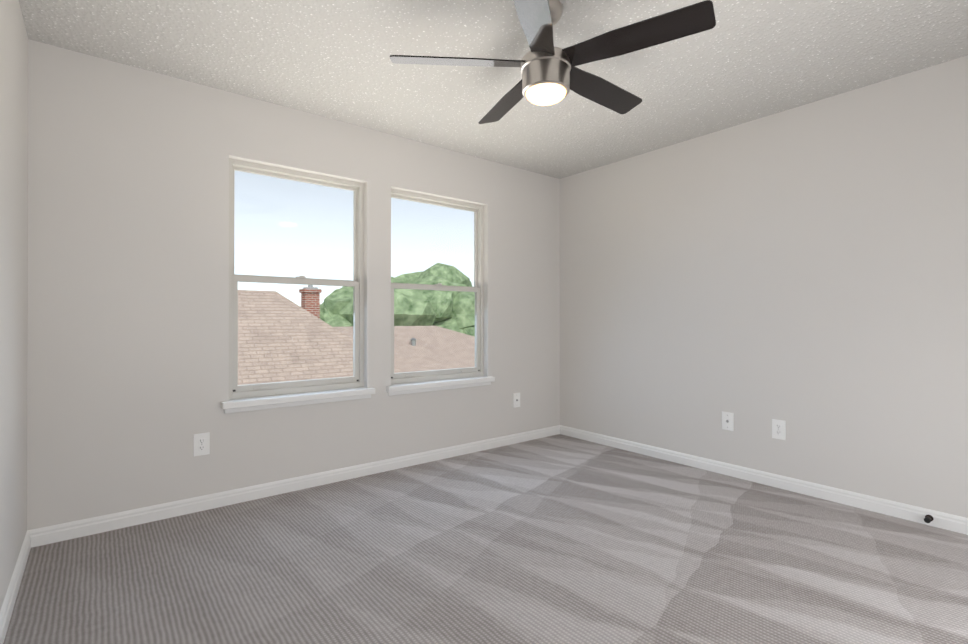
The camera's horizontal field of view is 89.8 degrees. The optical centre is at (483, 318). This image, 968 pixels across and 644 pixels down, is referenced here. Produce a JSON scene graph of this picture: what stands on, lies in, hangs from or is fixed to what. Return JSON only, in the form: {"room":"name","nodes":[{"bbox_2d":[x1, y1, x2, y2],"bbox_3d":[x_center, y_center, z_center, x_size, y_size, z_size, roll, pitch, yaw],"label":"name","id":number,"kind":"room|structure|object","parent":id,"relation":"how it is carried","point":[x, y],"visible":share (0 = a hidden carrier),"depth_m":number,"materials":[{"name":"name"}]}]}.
{"room":"empty bedroom","nodes":[
{"label":"empty bedroom","id":0,"kind":"room"},
{"bbox_2d":[0,0,27,610],"bbox_3d":[-1.075,-0.124,0.819,0.140,2.440,4.030,0,0,-39],"label":"wall","id":1,"kind":"structure","parent":0,"point":[13,248],"depth_m":1.93,"materials":[{"name":"white paint"}]},
{"bbox_2d":[0,529,35,643],"bbox_3d":[-1.015,1.055,0.865,0.015,0.082,3.750,0,0,-39],"label":"baseboard","id":2,"kind":"structure","parent":1,"relation":"attached to","point":[29,541],"depth_m":1.91,"materials":[{"name":"white wood"}]},
{"bbox_2d":[27,39,559,529],"bbox_3d":[-0.775,-0.118,3.546,3.730,2.440,0.140,0,0,-39],"label":"wall","id":3,"kind":"structure","parent":0,"point":[127,375],"depth_m":2.74,"materials":[{"name":"white paint"}]},
{"bbox_2d":[193,432,209,455],"bbox_3d":[-1.616,0.723,2.778,0.080,0.125,0.009,0,0,-39],"label":"outlet","id":4,"kind":"object","parent":3,"relation":"attached to","point":[201,445],"visible":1,"depth_m":2.78,"materials":[{"name":"white plastic"}]},
{"bbox_2d":[229,158,363,399],"bbox_3d":[-1.222,-0.236,3.216,0.879,1.455,0.088,0,0,-39],"label":"window","id":5,"kind":"structure","parent":3,"relation":"in","point":[354,380],"depth_m":3.20,"materials":[{"name":"white plastic"}]},
{"bbox_2d":[221,388,374,413],"bbox_3d":[-1.169,0.526,3.147,0.959,0.070,0.110,0,0,-39],"label":"sill","id":6,"kind":"structure","parent":3,"relation":"attached to","point":[276,402],"depth_m":3.07,"materials":[{"name":"white wood"}]},
{"bbox_2d":[36,425,559,546],"bbox_3d":[-0.731,1.061,3.480,3.660,0.082,0.015,0,0,-39],"label":"baseboard","id":7,"kind":"structure","parent":3,"relation":"attached to","point":[148,514],"depth_m":2.95,"materials":[{"name":"white wood"}]},
{"bbox_2d":[391,188,482,384],"bbox_3d":[-0.380,-0.234,3.888,0.905,1.455,0.088,0,0,-39],"label":"window","id":8,"kind":"structure","parent":3,"relation":"in","point":[432,375],"depth_m":3.94,"materials":[{"name":"white plastic"}]},
{"bbox_2d":[386,376,494,395],"bbox_3d":[-0.327,0.528,3.819,0.985,0.070,0.110,0,0,-39],"label":"sill","id":9,"kind":"structure","parent":3,"relation":"attached to","point":[429,386],"depth_m":3.74,"materials":[{"name":"white wood"}]},
{"bbox_2d":[513,393,519,407],"bbox_3d":[0.294,0.726,4.295,0.080,0.125,0.018,0,0,-39],"label":"outlet","id":10,"kind":"object","parent":3,"relation":"attached to","point":[516,399],"visible":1,"depth_m":4.29,"materials":[{"name":"white plastic"}]},
{"bbox_2d":[3,434,967,643],"bbox_3d":[0.438,1.159,2.022,4.010,0.120,4.030,0,0,-39],"label":"floor","id":11,"kind":"structure","parent":0,"point":[559,539],"depth_m":2.15,"materials":[{"name":"carpet"}]},
{"bbox_2d":[19,0,967,178],"bbox_3d":[0.438,-1.401,2.029,4.010,0.120,4.030,0,0,-39],"label":"ceiling","id":12,"kind":"structure","parent":0,"point":[742,62],"depth_m":2.49,"materials":[{"name":"white paint"}]},
{"bbox_2d":[390,0,715,123],"bbox_3d":[0.302,-1.139,2.135,1.240,0.405,1.292,0,0,-39],"label":"fan","id":13,"kind":"object","parent":12,"relation":"hanging from","point":[551,74],"visible":1,"depth_m":2.01,"materials":[{"name":"black wood"}]},
{"bbox_2d":[560,55,967,517],"bbox_3d":[1.950,-0.118,3.232,0.140,2.440,4.030,0,0,-39],"label":"wall","id":14,"kind":"structure","parent":0,"point":[802,271],"depth_m":3.08,"materials":[{"name":"white paint"}]},
{"bbox_2d":[722,411,733,430],"bbox_3d":[1.708,0.724,3.407,0.018,0.125,0.080,0,0,-39],"label":"outlet","id":15,"kind":"object","parent":14,"relation":"attached to","point":[727,420],"visible":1,"depth_m":3.40,"materials":[{"name":"white plastic"}]},
{"bbox_2d":[560,425,967,534],"bbox_3d":[1.890,1.060,3.180,0.015,0.082,3.750,0,0,-39],"label":"baseboard","id":16,"kind":"structure","parent":14,"relation":"attached to","point":[951,522],"depth_m":3.09,"materials":[{"name":"white wood"}]},
{"bbox_2d":[924,515,933,522],"bbox_3d":[2.340,1.060,2.557,0.059,0.034,0.034,0,0,-39],"label":"door stop","id":17,"kind":"object","parent":16,"relation":"attached to","point":[928,518],"visible":1,"depth_m":2.55,"materials":[{"name":"black rubber"}]},
{"bbox_2d":[772,419,785,439],"bbox_3d":[1.915,0.723,3.154,0.009,0.125,0.080,0,0,-39],"label":"outlet","id":18,"kind":"object","parent":14,"relation":"attached to","point":[778,429],"visible":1,"depth_m":3.15,"materials":[{"name":"white plastic"}]},
{"label":"outside","id":19,"kind":"structure","parent":0,"visible":0},
{"bbox_3d":[-10.735,4.265,29.077,140.000,0.200,120.000,0,0,-39],"label":"ground","id":20,"kind":"structure","parent":19,"visible":0},
{"bbox_2d":[238,290,402,384],"bbox_3d":[-8.751,1.804,7.401,16.069,4.816,5.450,0,0,-39],"label":"roof","id":21,"kind":"object","parent":20,"relation":"on","point":[300,355],"depth_m":9.70,"materials":[{"name":"brown tile"}]},
{"bbox_2d":[300,287,352,326],"bbox_3d":[-8.545,1.121,28.317,6.804,6.085,5.303,0,0,-39],"label":"tree","id":22,"kind":"object","parent":20,"relation":"on","point":[331,299],"depth_m":27.46,"materials":[{"name":"green plant"}]},
{"bbox_2d":[324,308,333,318],"bbox_3d":[-11.284,1.759,28.680,5.262,4.811,6.391,0,0,-39],"label":"tree","id":23,"kind":"object","parent":20,"relation":"on","point":[330,314],"depth_m":27.13,"materials":[{"name":"green plant"}]},
{"bbox_2d":[339,275,461,325],"bbox_3d":[-5.479,0.668,30.804,8.547,7.002,8.638,0,0,-39],"label":"tree","id":24,"kind":"object","parent":20,"relation":"on","point":[438,305],"depth_m":27.61,"materials":[{"name":"green plant"}]},
{"bbox_2d":[334,326,474,371],"bbox_3d":[-4.111,2.270,20.934,13.800,3.850,9.000,0,0,-39],"label":"roof","id":25,"kind":"object","parent":20,"relation":"on","point":[439,345],"depth_m":19.56,"materials":[{"name":"brown tile"}]},
{"bbox_2d":[299,285,321,318],"bbox_3d":[-5.922,0.194,16.554,0.580,2.680,0.540,0,0,-39],"label":"chimney","id":26,"kind":"object","parent":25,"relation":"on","point":[310,292],"depth_m":16.40,"materials":[{"name":"brick"}]},
{"bbox_2d":[410,338,416,345],"bbox_3d":[-2.848,0.962,19.514,0.320,0.360,0.320,0,0,-39],"label":"roof vent","id":27,"kind":"object","parent":25,"relation":"on","point":[413,341],"depth_m":19.43,"materials":[{"name":"silver metal"}]},
{"bbox_2d":[393,263,469,286],"bbox_3d":[-5.659,0.019,37.645,7.322,8.335,9.304,0,0,-39],"label":"tree","id":28,"kind":"object","parent":20,"relation":"on","point":[437,268],"depth_m":35.29,"materials":[{"name":"green plant"}]},
{"bbox_2d":[432,282,474,336],"bbox_3d":[-2.762,0.847,32.702,7.268,6.655,9.864,0,0,-39],"label":"tree","id":29,"kind":"object","parent":20,"relation":"on","point":[469,329],"depth_m":29.73,"materials":[{"name":"green plant"}]}
]}

